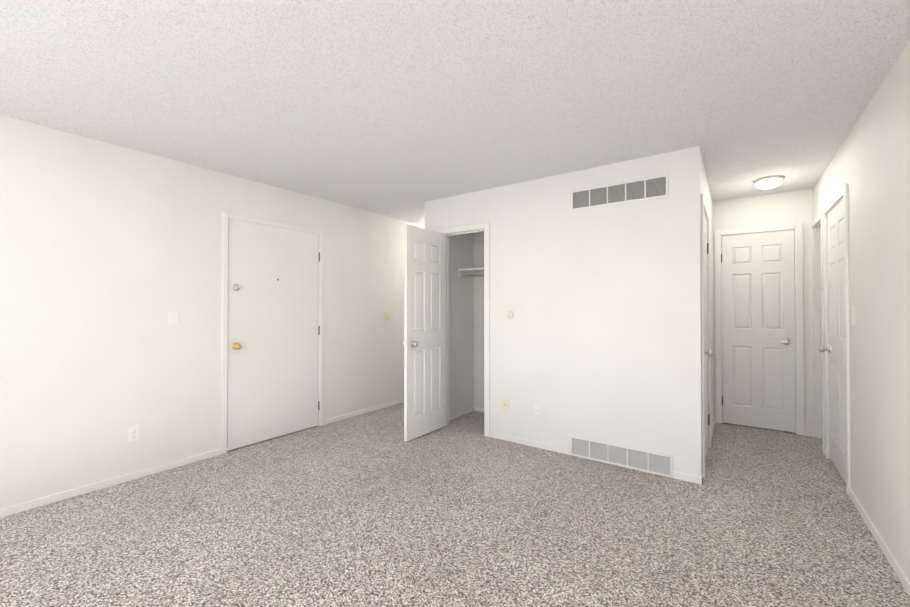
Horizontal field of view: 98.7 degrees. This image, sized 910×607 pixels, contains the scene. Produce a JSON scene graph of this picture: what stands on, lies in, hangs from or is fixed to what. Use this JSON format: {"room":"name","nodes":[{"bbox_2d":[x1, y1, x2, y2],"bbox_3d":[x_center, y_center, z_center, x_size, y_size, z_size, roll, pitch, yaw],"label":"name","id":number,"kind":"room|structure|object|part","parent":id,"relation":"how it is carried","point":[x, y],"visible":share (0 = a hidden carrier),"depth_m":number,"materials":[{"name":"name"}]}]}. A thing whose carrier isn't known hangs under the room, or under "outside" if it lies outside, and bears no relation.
{"room":"empty living room","nodes":[
{"label":"empty living room","id":0,"kind":"room"},
{"bbox_2d":[0,115,424,508],"bbox_3d":[-1.392,0.092,4.341,0.120,2.430,7.740,0,-1,36],"label":"wall","id":1,"kind":"structure","parent":0,"point":[110,256],"depth_m":2.87,"materials":[{"name":"white paint"}]},
{"bbox_2d":[128,425,139,442],"bbox_3d":[-2.363,0.959,2.876,0.005,0.115,0.070,0,-1,36],"label":"outlet","id":2,"kind":"object","parent":1,"relation":"attached to","point":[137,433],"visible":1,"depth_m":2.87,"materials":[{"name":"white plastic"}]},
{"bbox_2d":[131,429,136,438],"bbox_3d":[-2.360,0.959,2.874,0.004,0.072,0.033,0,-1,36],"label":"socket","id":3,"kind":"object","parent":2,"relation":"attached to","point":[133,436],"depth_m":2.87,"materials":[{"name":"white plastic"}]},
{"bbox_2d":[169,311,178,325],"bbox_3d":[-2.215,0.116,3.085,0.010,0.115,0.070,0,-1,36],"label":"light switch","id":4,"kind":"object","parent":1,"relation":"attached to","point":[173,317],"visible":1,"depth_m":3.08,"materials":[{"name":"white plastic"}]},
{"bbox_2d":[0,398,403,517],"bbox_3d":[-1.338,1.280,4.292,0.012,0.052,7.500,0,-1,36],"label":"baseboard","id":5,"kind":"structure","parent":1,"relation":"attached to","point":[28,505],"depth_m":2.83,"materials":[{"name":"paint"}]},
{"bbox_2d":[221,212,323,453],"bbox_3d":[-1.760,0.256,3.818,0.132,2.092,1.020,0,-1,36],"label":"door frame","id":6,"kind":"structure","parent":1,"relation":"attached to","point":[226,216],"depth_m":3.43,"materials":[{"name":"paint"}]},
{"bbox_2d":[227,219,319,450],"bbox_3d":[-1.734,0.275,3.806,0.182,2.030,0.924,0,-1,36],"label":"entry door","id":7,"kind":"structure","parent":1,"relation":"in","point":[273,327],"depth_m":3.73,"materials":[{"name":"paint"}]},
{"bbox_3d":[-1.964,0.379,3.485,0.182,0.066,0.066,0,-1,36],"label":"knob","id":8,"kind":"part","parent":7,"relation":"part of","materials":[{"name":"gold metal"}]},
{"bbox_2d":[385,312,388,320],"bbox_3d":[-0.856,0.162,4.965,0.020,0.115,0.070,0,-1,36],"label":"light switch","id":9,"kind":"object","parent":1,"relation":"attached to","point":[386,316],"visible":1,"depth_m":4.96,"materials":[{"name":"beige plastic"}]},
{"bbox_2d":[0,402,909,606],"bbox_3d":[0.972,1.341,2.629,5.945,0.100,7.740,0,-1,36],"label":"floor","id":10,"kind":"structure","parent":0,"point":[372,509],"depth_m":2.21,"materials":[{"name":"carpet"}]},
{"bbox_2d":[0,0,909,225],"bbox_3d":[0.972,-1.198,2.651,5.945,0.120,7.740,0,-1,36],"label":"ceiling","id":11,"kind":"structure","parent":0,"point":[405,110],"depth_m":2.04,"materials":[{"name":"white paint"}]},
{"bbox_2d":[753,175,784,189],"bbox_3d":[2.857,-1.084,3.561,0.224,0.092,0.224,0,-1,36],"label":"ceiling light","id":12,"kind":"object","parent":11,"relation":"attached to","point":[768,182],"visible":1,"depth_m":3.50,"materials":[{"name":"white glass"}]},
{"bbox_2d":[449,233,473,415],"bbox_3d":[0.686,0.103,5.587,0.182,2.430,3.050,0,-1,36],"label":"wall block","id":13,"kind":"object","parent":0,"point":[461,337],"depth_m":4.57,"materials":[{"name":"white paint"}]},
{"bbox_2d":[474,232,483,407],"bbox_3d":[0.819,0.092,4.426,1.390,2.430,0.080,0,-1,36],"label":"wall","id":14,"kind":"structure","parent":0,"point":[478,325],"depth_m":4.75,"materials":[{"name":"paint"}]},
{"bbox_2d":[449,406,483,420],"bbox_3d":[0.582,1.279,4.155,1.310,0.052,0.620,0,-1,36],"label":"baseboard","id":15,"kind":"structure","parent":14,"relation":"attached to","point":[463,412],"depth_m":4.62,"materials":[{"name":"paint"}]},
{"bbox_2d":[459,267,483,279],"bbox_3d":[0.670,-0.348,4.291,1.310,0.108,0.320,0,-1,36],"label":"closet shelf","id":16,"kind":"object","parent":14,"relation":"attached to","point":[473,273],"visible":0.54,"depth_m":4.54,"materials":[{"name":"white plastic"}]},
{"bbox_3d":[0.594,-0.320,4.185,1.274,0.032,0.032,0,-1,36],"label":"rail","id":17,"kind":"part","parent":16,"relation":"part of","materials":[{"name":"silver metal"}]},
{"bbox_2d":[425,146,701,476],"bbox_3d":[0.743,0.085,3.606,2.588,2.430,0.100,0,-1,36],"label":"wall block","id":18,"kind":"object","parent":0,"point":[597,337],"visible":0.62,"depth_m":3.23,"materials":[{"name":"white paint"}]},
{"bbox_2d":[438,222,489,436],"bbox_3d":[0.114,0.252,4.057,0.634,2.104,0.132,0,-1,36],"label":"trim","id":19,"kind":"structure","parent":18,"relation":"attached to","point":[485,226],"depth_m":3.84,"materials":[{"name":"paint"}]},
{"bbox_2d":[446,228,483,424],"bbox_3d":[0.114,0.274,4.057,0.548,2.061,0.100,0,-1,36],"label":"door frame","id":20,"kind":"structure","parent":18,"relation":"attached to","point":[447,311],"depth_m":4.20,"materials":[{"name":"paint"}]},
{"bbox_2d":[403,224,445,441],"bbox_3d":[-0.286,0.276,3.912,0.173,2.030,0.610,0,-1,36],"label":"closet door","id":21,"kind":"structure","parent":20,"relation":"attached to","point":[424,343],"depth_m":3.86,"materials":[{"name":"white paint"}]},
{"bbox_3d":[-0.424,0.381,3.719,0.173,0.066,0.066,0,-1,36],"label":"knob","id":22,"kind":"part","parent":21,"relation":"part of","materials":[{"name":"silver metal"}]},
{"bbox_2d":[502,398,508,410],"bbox_3d":[0.478,0.961,3.722,0.070,0.115,0.008,0,-1,36],"label":"phone jack","id":23,"kind":"object","parent":18,"relation":"attached to","point":[505,404],"visible":1,"depth_m":3.72,"materials":[{"name":"beige plastic"}]},
{"bbox_2d":[507,311,513,318],"bbox_3d":[0.521,0.111,3.691,0.074,0.074,0.021,0,-1,36],"label":"thermostat","id":24,"kind":"object","parent":18,"relation":"attached to","point":[510,314],"visible":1,"depth_m":3.68,"materials":[{"name":"white plastic"}]},
{"bbox_2d":[534,406,538,414],"bbox_3d":[0.732,0.967,3.534,0.044,0.070,0.016,0,-1,36],"label":"outlet plate","id":25,"kind":"object","parent":18,"relation":"attached to","point":[536,409],"visible":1,"depth_m":3.54,"materials":[{"name":"white plastic"}]},
{"bbox_2d":[490,432,702,484],"bbox_3d":[0.710,1.274,3.550,2.612,0.052,0.012,0,-1,36],"label":"baseboard","id":26,"kind":"structure","parent":18,"relation":"attached to","point":[676,475],"depth_m":3.45,"materials":[{"name":"paint"}]},
{"bbox_2d":[571,174,667,210],"bbox_3d":[1.298,-0.884,3.147,0.740,0.172,0.009,0,-1,36],"label":"return air vent","id":27,"kind":"object","parent":18,"relation":"attached to","point":[649,188],"visible":1,"depth_m":3.12,"materials":[{"name":"white metal"}]},
{"bbox_2d":[570,436,672,477],"bbox_3d":[1.301,1.213,3.127,0.775,0.165,0.009,0,-1,36],"label":"return air vent","id":28,"kind":"object","parent":18,"relation":"attached to","point":[661,464],"visible":1,"depth_m":3.10,"materials":[{"name":"white metal"}]},
{"bbox_2d":[701,154,713,427],"bbox_3d":[2.293,0.085,3.630,0.100,2.430,1.750,0,-1,36],"label":"wall","id":29,"kind":"structure","parent":0,"point":[705,190],"depth_m":3.98,"materials":[{"name":"white paint"}]},
{"bbox_2d":[701,193,710,479],"bbox_3d":[2.036,0.245,3.259,0.116,2.104,0.890,0,-1,36],"label":"door frame","id":30,"kind":"structure","parent":29,"relation":"attached to","point":[704,208],"depth_m":2.88,"materials":[{"name":"paint"}]},
{"bbox_2d":[704,215,712,458],"bbox_3d":[2.056,0.270,3.251,0.173,2.030,0.770,0,-1,36],"label":"hall door","id":31,"kind":"structure","parent":29,"relation":"in","point":[709,353],"depth_m":3.38,"materials":[{"name":"white paint"}]},
{"bbox_3d":[1.871,0.375,2.993,0.173,0.066,0.066,0,-1,36],"label":"knob","id":32,"kind":"part","parent":31,"relation":"part of","materials":[{"name":"silver metal"}]},
{"bbox_2d":[702,418,714,483],"bbox_3d":[2.305,1.274,3.542,0.012,0.052,1.862,0,-1,36],"label":"baseboard","id":33,"kind":"structure","parent":29,"relation":"attached to","point":[713,424],"depth_m":3.86,"materials":[{"name":"paint"}]},
{"bbox_2d":[712,189,813,430],"bbox_3d":[3.216,0.090,4.118,0.829,2.430,0.120,0,-1,36],"label":"wall","id":34,"kind":"structure","parent":0,"point":[791,207],"depth_m":3.95,"materials":[{"name":"white paint"}]},
{"bbox_2d":[721,230,795,432],"bbox_3d":[3.164,0.278,4.106,0.610,2.030,0.135,0,-1,36],"label":"door","id":35,"kind":"structure","parent":34,"relation":"in","point":[758,316],"depth_m":4.08,"materials":[{"name":"white paint"}]},
{"bbox_3d":[3.323,0.384,3.990,0.147,0.064,0.135,0,-1,36],"label":"knob","id":36,"kind":"part","parent":35,"relation":"part of","materials":[{"name":"silver metal"}]},
{"bbox_2d":[715,223,804,434],"bbox_3d":[3.187,0.253,4.128,0.730,2.104,0.136,0,-1,36],"label":"door frame","id":37,"kind":"structure","parent":34,"relation":"attached to","point":[798,227],"depth_m":3.93,"materials":[{"name":"paint"}]},
{"bbox_2d":[715,418,812,436],"bbox_3d":[3.177,1.278,4.054,0.829,0.052,0.012,0,-1,36],"label":"baseboard","id":38,"kind":"structure","parent":34,"relation":"attached to","point":[808,433],"depth_m":3.84,"materials":[{"name":"paint"}]},
{"bbox_2d":[813,41,909,580],"bbox_3d":[1.755,0.065,1.276,0.120,2.430,6.440,0,-1,36],"label":"wall","id":39,"kind":"structure","parent":0,"point":[869,164],"depth_m":2.06,"materials":[{"name":"white paint"}]},
{"bbox_2d":[811,211,824,453],"bbox_3d":[3.411,0.251,3.575,0.152,2.097,0.580,0,-1,36],"label":"door frame","id":40,"kind":"structure","parent":39,"relation":"attached to","point":[818,334],"depth_m":3.79,"materials":[{"name":"paint"}]},
{"bbox_2d":[819,199,845,483],"bbox_3d":[2.921,0.267,2.960,0.173,2.030,0.720,0,-1,36],"label":"hall door","id":41,"kind":"structure","parent":39,"relation":"in","point":[835,349],"depth_m":2.99,"materials":[{"name":"white paint"}]},
{"bbox_3d":[3.092,0.377,3.197,0.173,0.066,0.066,0,-1,36],"label":"knob","id":42,"kind":"part","parent":41,"relation":"part of","materials":[{"name":"silver metal"}]},
{"bbox_2d":[823,184,850,494],"bbox_3d":[2.949,0.242,2.947,0.136,2.104,0.840,0,-1,36],"label":"door frame","id":43,"kind":"structure","parent":39,"relation":"attached to","point":[837,197],"depth_m":2.68,"materials":[{"name":"paint"}]},
{"bbox_2d":[824,448,909,596],"bbox_3d":[1.538,1.252,1.077,0.012,0.052,5.640,0,-1,36],"label":"baseboard","id":44,"kind":"structure","parent":39,"relation":"attached to","point":[897,568],"depth_m":2.02,"materials":[{"name":"paint"}]}
]}

